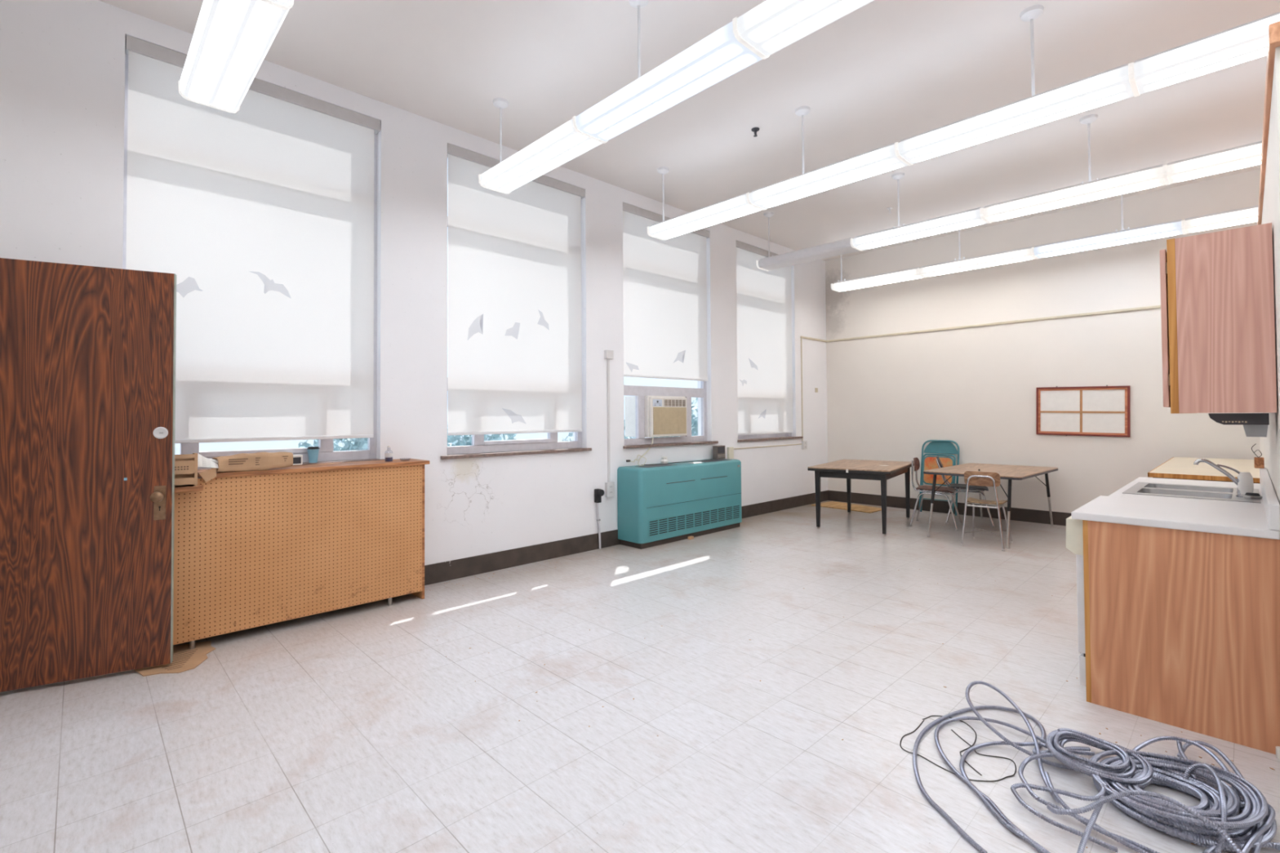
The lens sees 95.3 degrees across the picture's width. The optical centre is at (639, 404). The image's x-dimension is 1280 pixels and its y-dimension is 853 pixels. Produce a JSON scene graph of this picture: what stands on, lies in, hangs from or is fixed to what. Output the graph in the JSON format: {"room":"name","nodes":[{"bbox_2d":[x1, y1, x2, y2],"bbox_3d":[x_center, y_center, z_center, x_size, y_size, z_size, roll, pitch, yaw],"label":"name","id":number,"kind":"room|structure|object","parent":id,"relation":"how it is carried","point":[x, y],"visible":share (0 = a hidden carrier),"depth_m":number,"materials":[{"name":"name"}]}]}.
{"room":"classroom","nodes":[
{"label":"classroom","id":0,"kind":"room"},
{"bbox_2d":[0,0,828,565],"bbox_3d":[-0.419,-0.434,6.292,9.347,3.881,0.226,1,-2,-44],"label":"wall","id":1,"kind":"structure","parent":0,"point":[62,62],"depth_m":4.86,"materials":[{"name":"white paint"}]},
{"bbox_2d":[122,40,377,468],"bbox_3d":[-2.659,-0.915,4.135,1.520,2.685,0.058,1,-2,-44],"label":"window","id":2,"kind":"structure","parent":1,"relation":"in","point":[326,453],"depth_m":4.34,"materials":[{"name":"white wood"}]},
{"bbox_2d":[124,35,380,449],"bbox_3d":[-2.622,-0.949,4.097,1.512,2.616,0.093,1,-2,-44],"label":"roller shade","id":3,"kind":"object","parent":2,"relation":"attached to","point":[280,187],"visible":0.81,"depth_m":4.04,"materials":[{"name":"fabric"}]},
{"bbox_2d":[176,276,202,297],"bbox_3d":[-2.916,-0.755,3.765,0.154,0.141,0.001,1,-2,-44],"label":"cutout","id":4,"kind":"object","parent":3,"relation":"attached to","point":[189,284],"visible":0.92,"depth_m":3.76,"materials":[{"name":"grey paper"}]},
{"bbox_2d":[248,271,291,298],"bbox_3d":[-2.589,-0.838,4.082,0.259,0.160,0.001,1,-2,-44],"label":"cutout","id":5,"kind":"object","parent":3,"relation":"attached to","point":[269,285],"visible":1,"depth_m":4.09,"materials":[{"name":"grey paper"}]},
{"bbox_2d":[197,458,385,470],"bbox_3d":[-2.595,0.436,4.065,1.660,0.028,0.135,1,-2,-44],"label":"window sill","id":6,"kind":"structure","parent":1,"relation":"attached to","point":[368,460],"depth_m":4.34,"materials":[{"name":"brown wood"}]},
{"bbox_2d":[293,454,302,465],"bbox_3d":[-2.456,0.391,4.087,0.150,0.070,0.051,1,-2,-44],"label":"box","id":7,"kind":"object","parent":6,"relation":"on","point":[297,459],"visible":0.41,"depth_m":4.10,"materials":[{"name":"plastic"}]},
{"bbox_2d":[293,457,301,463],"bbox_3d":[-2.439,0.391,4.069,0.130,0.050,0.001,1,-2,-44],"label":"print","id":8,"kind":"object","parent":7,"relation":"attached to","point":[295,460],"depth_m":4.10,"materials":[{"name":"grey plastic"}]},
{"bbox_2d":[306,446,319,462],"bbox_3d":[-2.385,0.366,4.254,0.082,0.115,0.082,1,-2,-44],"label":"paper cup","id":9,"kind":"object","parent":6,"relation":"on","point":[313,451],"visible":1,"depth_m":4.23,"materials":[{"name":"blue paper"}]},
{"bbox_2d":[447,216,582,454],"bbox_3d":[-1.171,-0.895,5.566,1.510,2.685,0.058,1,-2,-44],"label":"window","id":10,"kind":"structure","parent":1,"relation":"in","point":[479,445],"depth_m":5.48,"materials":[{"name":"white wood"}]},
{"bbox_2d":[447,142,585,440],"bbox_3d":[-1.134,-0.930,5.528,1.502,2.616,0.093,1,-2,-44],"label":"roller shade","id":11,"kind":"object","parent":10,"relation":"attached to","point":[513,255],"visible":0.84,"depth_m":5.44,"materials":[{"name":"fabric"}]},
{"bbox_2d":[467,314,483,339],"bbox_3d":[-1.457,-0.687,5.166,0.154,0.255,0.001,1,-2,-44],"label":"cutout","id":12,"kind":"object","parent":11,"relation":"attached to","point":[477,326],"visible":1,"depth_m":5.17,"materials":[{"name":"grey paper"}]},
{"bbox_2d":[505,322,519,339],"bbox_3d":[-1.186,-0.689,5.427,0.165,0.159,0.001,1,-2,-44],"label":"cutout","id":13,"kind":"object","parent":11,"relation":"attached to","point":[513,331],"visible":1,"depth_m":5.44,"materials":[{"name":"grey paper"}]},
{"bbox_2d":[502,408,526,424],"bbox_3d":[-1.169,0.110,5.423,0.262,0.150,0.001,1,-2,-44],"label":"cutout","id":14,"kind":"object","parent":11,"relation":"attached to","point":[514,417],"visible":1,"depth_m":5.42,"materials":[{"name":"grey paper"}]},
{"bbox_2d":[537,309,549,329],"bbox_3d":[-0.940,-0.822,5.667,0.137,0.189,0.001,1,-2,-44],"label":"cutout","id":15,"kind":"object","parent":11,"relation":"attached to","point":[542,322],"visible":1,"depth_m":5.66,"materials":[{"name":"grey paper"}]},
{"bbox_2d":[440,448,591,459],"bbox_3d":[-1.121,0.455,5.482,1.610,0.028,0.135,1,-2,-44],"label":"trim","id":16,"kind":"structure","parent":1,"relation":"attached to","point":[567,450],"depth_m":5.35,"materials":[{"name":"brown wood"}]},
{"bbox_2d":[594,488,604,549],"bbox_3d":[-0.421,1.189,6.033,0.068,0.623,0.085,1,-2,-44],"label":"plug","id":17,"kind":"object","parent":1,"relation":"attached to","point":[598,493],"visible":1,"depth_m":6.04,"materials":[{"name":"black plastic"}]},
{"bbox_2d":[607,358,609,482],"bbox_3d":[-0.334,0.169,6.189,0.024,1.310,0.018,1,-2,-44],"label":"conduit raceway","id":18,"kind":"object","parent":1,"relation":"attached to","point":[608,360],"visible":1,"depth_m":6.18,"materials":[{"name":"paint"}]},
{"bbox_2d":[604,350,613,359],"bbox_3d":[-0.331,-0.531,6.195,0.100,0.090,0.040,1,-2,-44],"label":"junction box","id":19,"kind":"object","parent":1,"relation":"attached to","point":[609,354],"visible":1,"depth_m":6.17,"materials":[{"name":"paint"}]},
{"bbox_2d":[604,481,614,497],"bbox_3d":[-0.320,0.899,6.168,0.105,0.150,0.041,1,-2,-44],"label":"wall outlet","id":20,"kind":"object","parent":1,"relation":"attached to","point":[609,486],"visible":1,"depth_m":6.14,"materials":[{"name":"paint"}]},
{"bbox_2d":[424,490,828,585],"bbox_3d":[-0.327,1.423,6.171,9.347,0.163,0.008,1,-2,-44],"label":"baseboard","id":21,"kind":"structure","parent":1,"relation":"attached to","point":[434,573],"depth_m":5.57,"materials":[{"name":"plastic"}]},
{"bbox_2d":[623,381,706,445],"bbox_3d":[0.288,-0.877,6.971,1.500,2.685,0.054,1,-2,-44],"label":"window","id":22,"kind":"structure","parent":1,"relation":"in","point":[639,392],"depth_m":6.93,"materials":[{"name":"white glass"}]},
{"bbox_2d":[625,395,687,466],"bbox_3d":[0.074,0.293,6.825,1.052,0.781,0.495,1,-2,-44],"label":"air conditioner","id":23,"kind":"object","parent":22,"relation":"in","point":[664,415],"visible":0.99,"depth_m":6.82,"materials":[{"name":"white plastic"}]},
{"bbox_2d":[653,407,686,435],"bbox_3d":[0.356,0.191,6.856,0.565,0.315,0.005,1,-2,-44],"label":"grille","id":24,"kind":"object","parent":23,"relation":"attached to","point":[666,420],"depth_m":6.85,"materials":[{"name":"beige plastic"}]},
{"bbox_2d":[664,399,684,406],"bbox_3d":[0.416,-0.016,6.922,0.380,0.080,0.002,1,-2,-44],"label":"vent","id":25,"kind":"object","parent":23,"relation":"attached to","point":[668,402],"depth_m":6.92,"materials":[{"name":"beige plastic"}]},
{"bbox_2d":[622,202,710,434],"bbox_3d":[0.326,-0.911,6.931,1.492,2.616,0.093,1,-2,-44],"label":"roller shade","id":26,"kind":"object","parent":1,"relation":"attached to","point":[664,282],"visible":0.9,"depth_m":6.85,"materials":[{"name":"fabric"}]},
{"bbox_2d":[626,362,639,372],"bbox_3d":[-0.084,-0.409,6.479,0.205,0.109,0.001,1,-2,-44],"label":"cutout","id":27,"kind":"object","parent":26,"relation":"attached to","point":[631,366],"visible":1,"depth_m":6.48,"materials":[{"name":"grey paper"}]},
{"bbox_2d":[673,350,685,363],"bbox_3d":[0.474,-0.578,7.021,0.229,0.175,0.001,1,-2,-44],"label":"cutout","id":28,"kind":"object","parent":26,"relation":"attached to","point":[680,357],"visible":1,"depth_m":7.04,"materials":[{"name":"grey paper"}]},
{"bbox_2d":[622,440,718,448],"bbox_3d":[0.372,0.474,6.918,1.610,0.028,0.135,1,-2,-44],"label":"window sill","id":29,"kind":"structure","parent":1,"relation":"attached to","point":[628,446],"depth_m":6.82,"materials":[{"name":"brown wood"}]},
{"bbox_2d":[727,447,733,458],"bbox_3d":[1.181,0.633,7.623,0.100,0.150,0.035,1,-2,-44],"label":"wall outlet","id":30,"kind":"object","parent":1,"relation":"attached to","point":[730,450],"visible":0.94,"depth_m":7.60,"materials":[{"name":"beige plastic"}]},
{"bbox_2d":[737,432,791,439],"bbox_3d":[1.747,-0.858,8.371,1.445,2.685,0.058,1,-2,-44],"label":"window","id":31,"kind":"structure","parent":1,"relation":"in","point":[788,434],"depth_m":8.33,"materials":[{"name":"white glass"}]},
{"bbox_2d":[736,240,794,435],"bbox_3d":[1.784,-0.890,8.333,1.437,2.621,0.093,1,-2,-44],"label":"roller shade","id":32,"kind":"object","parent":1,"relation":"attached to","point":[764,299],"visible":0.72,"depth_m":8.26,"materials":[{"name":"fabric"}]},
{"bbox_2d":[739,379,746,385],"bbox_3d":[1.396,-0.290,7.899,0.179,0.101,0.001,1,-2,-44],"label":"cutout","id":33,"kind":"object","parent":32,"relation":"attached to","point":[744,381],"visible":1,"depth_m":7.91,"materials":[{"name":"grey paper"}]},
{"bbox_2d":[748,358,758,370],"bbox_3d":[1.569,-0.559,8.073,0.224,0.161,0.001,1,-2,-44],"label":"cutout","id":34,"kind":"object","parent":32,"relation":"attached to","point":[753,364],"visible":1,"depth_m":8.07,"materials":[{"name":"grey paper"}]},
{"bbox_2d":[758,408,766,418],"bbox_3d":[1.720,0.131,8.200,0.207,0.140,0.001,1,-2,-44],"label":"cutout","id":35,"kind":"object","parent":32,"relation":"attached to","point":[762,414],"visible":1,"depth_m":8.22,"materials":[{"name":"grey paper"}]},
{"bbox_2d":[733,443,801,449],"bbox_3d":[1.837,0.595,8.270,1.720,0.014,0.012,1,-2,-44],"label":"conduit raceway","id":36,"kind":"object","parent":1,"relation":"attached to","point":[801,443],"visible":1,"depth_m":8.22,"materials":[{"name":"paint"}]},
{"bbox_2d":[737,436,803,441],"bbox_3d":[1.852,0.493,8.341,1.600,0.028,0.135,1,-2,-44],"label":"window sill","id":37,"kind":"structure","parent":1,"relation":"attached to","point":[780,437],"depth_m":8.23,"materials":[{"name":"brown stone"}]},
{"bbox_2d":[800,337,803,440],"bbox_3d":[2.473,-0.230,8.903,0.016,1.570,0.012,1,-2,-44],"label":"conduit raceway","id":38,"kind":"object","parent":1,"relation":"attached to","point":[801,338],"visible":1,"depth_m":8.90,"materials":[{"name":"paint"}]},
{"bbox_2d":[801,440,807,448],"bbox_3d":[2.512,0.618,8.902,0.110,0.125,0.036,1,-2,-44],"label":"wall outlet","id":39,"kind":"object","parent":1,"relation":"attached to","point":[804,443],"visible":1,"depth_m":8.87,"materials":[{"name":"paint"}]},
{"bbox_2d":[0,500,1279,852],"bbox_3d":[2.176,1.497,3.566,9.647,0.120,7.680,1,-2,-44],"label":"floor","id":40,"kind":"structure","parent":0,"point":[353,729],"depth_m":2.67,"materials":[{"name":"tile"}]},
{"bbox_2d":[0,257,176,692],"bbox_3d":[-2.999,0.349,3.024,0.909,2.175,0.110,0,-1,-30],"label":"door","id":41,"kind":"structure","parent":40,"relation":"on","point":[87,353],"depth_m":3.08,"materials":[{"name":"brown wood"}]},
{"bbox_2d":[133,640,215,676],"bbox_3d":[-2.672,1.459,3.352,0.380,0.006,0.510,1,-2,-44],"label":"scrap","id":42,"kind":"object","parent":40,"relation":"on","point":[184,659],"visible":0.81,"depth_m":3.32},
{"bbox_2d":[162,648,197,670],"bbox_3d":[-2.617,1.456,3.324,0.180,0.001,0.248,1,-2,-44],"label":"print","id":43,"kind":"object","parent":42,"relation":"on","point":[188,658],"depth_m":3.31},
{"bbox_2d":[189,597,391,648],"bbox_3d":[-2.341,1.048,3.966,1.240,0.850,0.240,1,-2,-44],"label":"radiator","id":44,"kind":"object","parent":40,"relation":"on","point":[192,644],"visible":0.02,"depth_m":3.48,"materials":[{"name":"grey paint"}]},
{"bbox_2d":[173,458,429,644],"bbox_3d":[-2.329,0.949,3.950,1.735,1.048,0.433,1,-2,-44],"label":"radiator cover","id":45,"kind":"object","parent":40,"relation":"on","point":[252,548],"visible":0.73,"depth_m":3.83,"materials":[{"name":"brown wood"}]},
{"bbox_2d":[174,453,197,487],"bbox_3d":[-2.720,0.383,3.361,0.263,0.191,0.082,1,-2,-44],"label":"cardboard tray","id":46,"kind":"object","parent":45,"relation":"on","point":[185,465],"visible":0.5,"depth_m":3.40,"materials":[{"name":"cardboard"}]},
{"bbox_2d":[174,466,188,470],"bbox_3d":[-2.672,0.368,3.353,0.121,0.021,0.001,1,-2,-44],"label":"print","id":47,"kind":"object","parent":46,"relation":"attached to","point":[176,468],"depth_m":3.37},
{"bbox_2d":[197,452,293,482],"bbox_3d":[-2.485,0.381,3.677,0.500,0.175,0.147,1,-2,-44],"label":"package","id":48,"kind":"object","parent":45,"relation":"on","point":[242,462],"visible":1,"depth_m":3.63,"materials":[{"name":"cardboard"}]},
{"bbox_2d":[228,455,288,465],"bbox_3d":[-2.402,0.357,3.678,0.320,0.049,0.001,1,-2,-44],"label":"print","id":49,"kind":"object","parent":48,"relation":"attached to","point":[238,460],"depth_m":3.68},
{"bbox_2d":[197,458,429,478],"bbox_3d":[-2.238,0.440,4.101,1.405,0.026,0.360,1,-2,-44],"label":"shelf","id":50,"kind":"object","parent":45,"relation":"attached to","point":[373,465],"depth_m":4.00,"materials":[{"name":"brown wood"}]},
{"bbox_2d":[384,445,392,461],"bbox_3d":[-1.895,0.370,4.398,0.057,0.120,0.057,1,-2,-44],"label":"glass bottle","id":51,"kind":"object","parent":45,"relation":"on","point":[387,459],"visible":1,"depth_m":4.38,"materials":[{"name":"clear glass"}]},
{"bbox_2d":[617,458,742,549],"bbox_3d":[0.519,1.093,6.740,1.760,0.834,0.365,1,-2,-44],"label":"heater","id":52,"kind":"object","parent":40,"relation":"on","point":[658,504],"visible":0.98,"depth_m":6.39,"materials":[{"name":"teal metal"}]},
{"bbox_2d":[660,456,668,463],"bbox_3d":[0.277,0.633,6.630,0.098,0.087,0.095,1,-2,-44],"label":"crumpled paper","id":53,"kind":"object","parent":52,"relation":"on","point":[664,460],"visible":0.97,"depth_m":6.60,"materials":[{"name":"white paper"}]},
{"bbox_2d":[641,459,711,465],"bbox_3d":[0.473,0.674,6.781,1.106,0.008,0.084,1,-1,-39],"label":"cable","id":54,"kind":"object","parent":52,"relation":"on","point":[707,460],"visible":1,"depth_m":6.76,"materials":[{"name":"plastic"}]},
{"bbox_2d":[635,458,731,467],"bbox_3d":[0.540,0.677,6.746,1.460,0.002,0.200,1,-2,-44],"label":"grille","id":55,"kind":"object","parent":52,"relation":"attached to","point":[719,460],"depth_m":6.61,"materials":[{"name":"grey metal"}]},
{"bbox_2d":[712,444,725,459],"bbox_3d":[0.998,0.603,7.353,0.170,0.168,0.072,1,-2,-44],"label":"thermostat box","id":56,"kind":"object","parent":52,"relation":"on","point":[718,451],"visible":1,"depth_m":7.30,"materials":[{"name":"grey plastic"}]},
{"bbox_2d":[811,501,881,513],"bbox_3d":[3.128,1.526,8.694,0.553,0.012,0.952,1,-1,-40],"label":"sheet","id":57,"kind":"object","parent":40,"relation":"on","point":[833,504],"visible":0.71,"depth_m":8.61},
{"bbox_2d":[807,459,914,535],"bbox_3d":[2.850,1.135,7.394,0.944,0.748,1.486,-1,-1,36],"label":"work table","id":58,"kind":"object","parent":40,"relation":"on","point":[850,469],"visible":0.94,"depth_m":7.06,"materials":[{"name":"laminate"}]},
{"bbox_2d":[909,457,963,530],"bbox_3d":[3.675,1.086,7.246,0.538,0.830,0.486,-1,-1,35],"label":"chair","id":59,"kind":"object","parent":40,"relation":"on","point":[942,491],"visible":0.96,"depth_m":7.25,"materials":[{"name":"silver metal"}]},
{"bbox_2d":[919,440,959,515],"bbox_3d":[4.135,0.998,8.065,0.233,1.006,0.495,1,-2,-44],"label":"folding chair","id":60,"kind":"object","parent":40,"relation":"on","point":[940,447],"visible":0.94,"depth_m":8.10,"materials":[{"name":"teal paint"}]},
{"bbox_2d":[899,715,1016,782],"bbox_3d":[1.332,1.417,2.412,0.447,0.004,0.406,1,-2,-44],"label":"wire","id":61,"kind":"object","parent":40,"relation":"on","point":[1014,774],"visible":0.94,"depth_m":2.35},
{"bbox_2d":[935,456,995,527],"bbox_3d":[4.144,1.087,7.445,0.639,0.830,0.486,-1,-1,29],"label":"chair","id":62,"kind":"object","parent":40,"relation":"on","point":[976,489],"visible":0.91,"depth_m":7.34,"materials":[{"name":"silver metal"}]},
{"bbox_2d":[960,471,1013,551],"bbox_3d":[3.670,1.088,6.173,0.404,0.783,0.519,-1,-2,41],"label":"chair","id":63,"kind":"object","parent":40,"relation":"on","point":[971,477],"visible":0.98,"depth_m":6.04,"materials":[{"name":"silver metal"}]},
{"bbox_2d":[923,462,1057,548],"bbox_3d":[4.150,1.126,6.862,1.771,0.728,0.984,1,-2,-42],"label":"table","id":64,"kind":"object","parent":40,"relation":"on","point":[1011,473],"visible":0.94,"depth_m":6.66,"materials":[{"name":"laminate"}]},
{"bbox_2d":[1066,515,1085,685],"bbox_3d":[2.583,0.978,2.837,0.645,0.846,0.718,1,-2,-44],"label":"dishwasher","id":65,"kind":"object","parent":40,"relation":"on","point":[1074,535],"visible":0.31,"depth_m":2.85,"materials":[{"name":"white metal"}]},
{"bbox_2d":[912,680,1279,852],"bbox_3d":[1.595,1.330,2.153,1.211,0.164,1.054,1,-2,-44],"label":"coiled cable","id":66,"kind":"object","parent":40,"relation":"on","point":[1124,777],"visible":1,"depth_m":2.05,"materials":[{"name":"grey rubber"}]},
{"bbox_2d":[1082,520,1279,754],"bbox_3d":[3.154,0.993,3.334,2.213,0.866,0.642,1,-2,-44],"label":"base cabinet","id":67,"kind":"object","parent":40,"relation":"on","point":[1182,628],"visible":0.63,"depth_m":2.54,"materials":[{"name":"brown wood"}]},
{"bbox_2d":[1071,467,1279,539],"bbox_3d":[3.139,0.493,3.359,2.250,0.148,0.688,1,-2,-44],"label":"countertop","id":68,"kind":"structure","parent":67,"relation":"on","point":[1259,520],"depth_m":2.79,"materials":[{"name":"white laminate"}]},
{"bbox_2d":[1122,482,1261,502],"bbox_3d":[3.350,0.597,3.538,0.771,0.144,0.566,1,-2,-44],"label":"sink","id":69,"kind":"object","parent":68,"relation":"in","point":[1205,492],"visible":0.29,"depth_m":3.57,"materials":[{"name":"silver metal"}]},
{"bbox_2d":[1242,492,1262,499],"bbox_3d":[3.373,0.502,3.209,0.076,0.032,0.076,1,-2,-44],"label":"strainer","id":70,"kind":"object","parent":69,"relation":"on","point":[1248,495],"visible":1,"depth_m":3.19,"materials":[{"name":"silver metal"}]},
{"bbox_2d":[1242,494,1262,499],"bbox_3d":[3.373,0.509,3.209,0.076,0.018,0.076,1,-2,-44],"label":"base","id":71,"kind":"object","parent":70,"relation":"on","point":[1246,496],"depth_m":3.19,"materials":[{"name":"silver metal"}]},
{"bbox_2d":[1193,458,1244,497],"bbox_3d":[3.388,0.421,3.396,0.240,0.202,0.234,1,-2,-44],"label":"kitchen faucet","id":72,"kind":"object","parent":68,"relation":"on","point":[1218,467],"visible":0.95,"depth_m":3.38,"materials":[{"name":"silver metal"}]},
{"bbox_2d":[1236,471,1253,494],"bbox_3d":[3.454,0.448,3.327,0.064,0.125,0.066,1,-2,-44],"label":"rag","id":73,"kind":"object","parent":72,"relation":"on","point":[1245,485],"visible":0.94,"depth_m":3.31,"materials":[{"name":"fabric"}]},
{"bbox_2d":[1251,443,1264,468],"bbox_3d":[4.114,0.342,3.883,0.070,0.161,0.057,1,-2,-44],"label":"wood block","id":74,"kind":"object","parent":68,"relation":"on","point":[1259,462],"visible":1,"depth_m":3.86,"materials":[{"name":"wood"}]},
{"bbox_2d":[1147,457,1259,483],"bbox_3d":[5.155,1.002,5.259,2.380,0.900,0.644,1,-2,-44],"label":"countertop","id":75,"kind":"structure","parent":40,"relation":"on","point":[1175,468],"depth_m":4.87,"materials":[{"name":"brown wood"}]},
{"bbox_2d":[1275,746,1279,759],"bbox_3d":[2.535,1.381,2.308,0.023,0.042,0.024,1,-2,-44],"label":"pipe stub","id":76,"kind":"object","parent":40,"relation":"on","point":[1277,748],"visible":1,"depth_m":2.31,"materials":[{"name":"white plastic"}]},
{"bbox_2d":[98,0,1279,261],"bbox_3d":[2.151,-2.503,3.645,9.647,0.120,7.680,1,-2,-44],"label":"ceiling","id":77,"kind":"structure","parent":0,"point":[883,73],"depth_m":4.42,"materials":[{"name":"paint"}]},
{"bbox_2d":[177,0,293,113],"bbox_3d":[-0.331,-2.134,1.138,0.292,0.685,6.284,1,-2,-44],"label":"pendant light","id":78,"kind":"object","parent":77,"relation":"hanging from","point":[231,40],"visible":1,"depth_m":2.88,"materials":[{"name":"grey"}]},
{"bbox_2d":[478,0,874,194],"bbox_3d":[1.010,-2.117,2.427,0.292,0.685,6.284,1,-2,-44],"label":"pendant light","id":79,"kind":"object","parent":77,"relation":"hanging from","point":[770,27],"visible":1,"depth_m":3.22,"materials":[{"name":"grey plastic"}]},
{"bbox_2d":[751,127,759,137],"bbox_3d":[1.009,-2.377,5.097,0.072,0.060,0.072,1,-2,-44],"label":"sprinkler head","id":80,"kind":"object","parent":77,"relation":"attached to","point":[754,130],"visible":1,"depth_m":5.09},
{"bbox_2d":[886,207,893,213],"bbox_3d":[3.031,-2.351,7.069,0.072,0.060,0.072,1,-2,-44],"label":"sprinkler head","id":81,"kind":"object","parent":77,"relation":"attached to","point":[888,208],"visible":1,"depth_m":7.06},
{"bbox_2d":[646,4,1279,240],"bbox_3d":[2.351,-2.100,3.716,0.292,0.685,6.284,1,-2,-44],"label":"pendant light","id":82,"kind":"object","parent":77,"relation":"hanging from","point":[1247,42],"visible":1,"depth_m":3.62,"materials":[{"name":"grey"}]},
{"bbox_2d":[755,114,1262,271],"bbox_3d":[3.713,-2.083,5.025,0.292,0.685,6.284,1,-2,-44],"label":"pendant light","id":83,"kind":"object","parent":77,"relation":"hanging from","point":[1248,155],"visible":1,"depth_m":5.09,"materials":[{"name":"grey plastic"}]},
{"bbox_2d":[831,194,1258,292],"bbox_3d":[5.054,-2.065,6.314,0.292,0.685,6.284,1,-2,-44],"label":"pendant light","id":84,"kind":"object","parent":77,"relation":"hanging from","point":[1246,215],"visible":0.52,"depth_m":6.50,"materials":[{"name":"grey plastic"}]},
{"bbox_2d":[825,168,1260,513],"bbox_3d":[5.587,-0.459,6.896,0.150,3.881,7.680,1,-2,-44],"label":"wall","id":85,"kind":"structure","parent":0,"point":[975,388],"depth_m":7.52,"materials":[{"name":"white paint"}]},
{"bbox_2d":[828,490,1071,525],"bbox_3d":[4.698,1.422,7.682,0.008,0.163,4.794,1,-2,-44],"label":"baseboard","id":86,"kind":"structure","parent":85,"relation":"attached to","point":[1059,518],"depth_m":8.02,"materials":[{"name":"plastic"}]},
{"bbox_2d":[800,305,1160,342],"bbox_3d":[4.398,-1.070,7.458,0.797,0.030,4.794,1,-2,-44],"label":"trim","id":87,"kind":"structure","parent":85,"relation":"attached to","point":[1154,306],"depth_m":7.68,"materials":[{"name":"paint"}]},
{"bbox_2d":[1035,385,1130,437],"bbox_3d":[5.323,0.080,7.034,0.026,0.614,0.910,1,-1,-44],"label":"picture frame","id":88,"kind":"object","parent":85,"relation":"attached to","point":[1088,411],"visible":1,"depth_m":7.02,"materials":[{"name":"wood"}]},
{"bbox_2d":[1258,46,1279,502],"bbox_3d":[4.390,0.128,3.802,5.852,2.600,0.420,1,-2,-44],"label":"wall partition","id":89,"kind":"structure","parent":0,"point":[1269,446],"depth_m":2.36,"materials":[{"name":"paint"}]},
{"bbox_2d":[1159,222,1276,413],"bbox_3d":[2.943,-0.344,2.958,1.363,0.776,0.344,1,-2,-44],"label":"upper cabinet","id":90,"kind":"object","parent":89,"relation":"attached to","point":[1218,326],"visible":1,"depth_m":2.48,"materials":[{"name":"brown wood"}]},
{"bbox_2d":[1208,413,1269,437],"bbox_3d":[2.693,0.091,2.623,0.281,0.102,0.184,1,-2,-44],"label":"dispenser","id":91,"kind":"object","parent":90,"relation":"attached to","point":[1255,424],"visible":1,"depth_m":2.52,"materials":[{"name":"grey plastic"}]},
{"bbox_2d":[1257,21,1279,225],"bbox_3d":[4.371,-1.206,3.814,5.889,0.069,0.454,1,-2,-44],"label":"trim","id":92,"kind":"structure","parent":89,"relation":"on","point":[1273,38],"depth_m":2.29,"materials":[{"name":"brown wood"}]},
{"bbox_2d":[1259,467,1279,530],"bbox_3d":[3.364,0.466,3.125,2.250,0.105,0.033,1,-2,-44],"label":"backsplash","id":93,"kind":"structure","parent":89,"relation":"attached to","point":[1272,506],"depth_m":2.51,"materials":[{"name":"white laminate"}]},
{"label":"outside","id":94,"kind":"structure","parent":0,"visible":0},
{"bbox_3d":[-12.052,3.094,19.711,50.000,0.100,34.770,1,-2,-44],"label":"ground","id":95,"kind":"structure","parent":94,"visible":0},
{"bbox_2d":[297,437,367,451],"bbox_3d":[-3.722,1.407,7.749,1.869,2.698,1.859,1,-2,-44],"label":"shrub","id":96,"kind":"object","parent":95,"relation":"on","point":[358,444],"visible":0.02,"depth_m":7.46,"materials":[{"name":"green plant"}]},
{"bbox_2d":[447,421,516,446],"bbox_3d":[-2.639,1.418,9.376,1.869,2.728,1.857,1,-2,-44],"label":"shrub","id":97,"kind":"object","parent":95,"relation":"on","point":[466,440],"visible":0.02,"depth_m":9.13,"materials":[{"name":"green plant"}]},
{"bbox_2d":[562,419,635,441],"bbox_3d":[-0.671,1.437,11.211,1.862,2.738,1.860,1,-2,-44],"label":"shrub","id":98,"kind":"object","parent":95,"relation":"on","point":[570,434],"visible":0.02,"depth_m":10.98,"materials":[{"name":"green plant"}]},
{"bbox_2d":[654,397,697,437],"bbox_3d":[1.183,1.314,12.751,2.047,3.022,2.065,1,-2,-44],"label":"shrub","id":99,"kind":"object","parent":95,"relation":"on","point":[694,421],"visible":0.05,"depth_m":12.44,"materials":[{"name":"green plant"}]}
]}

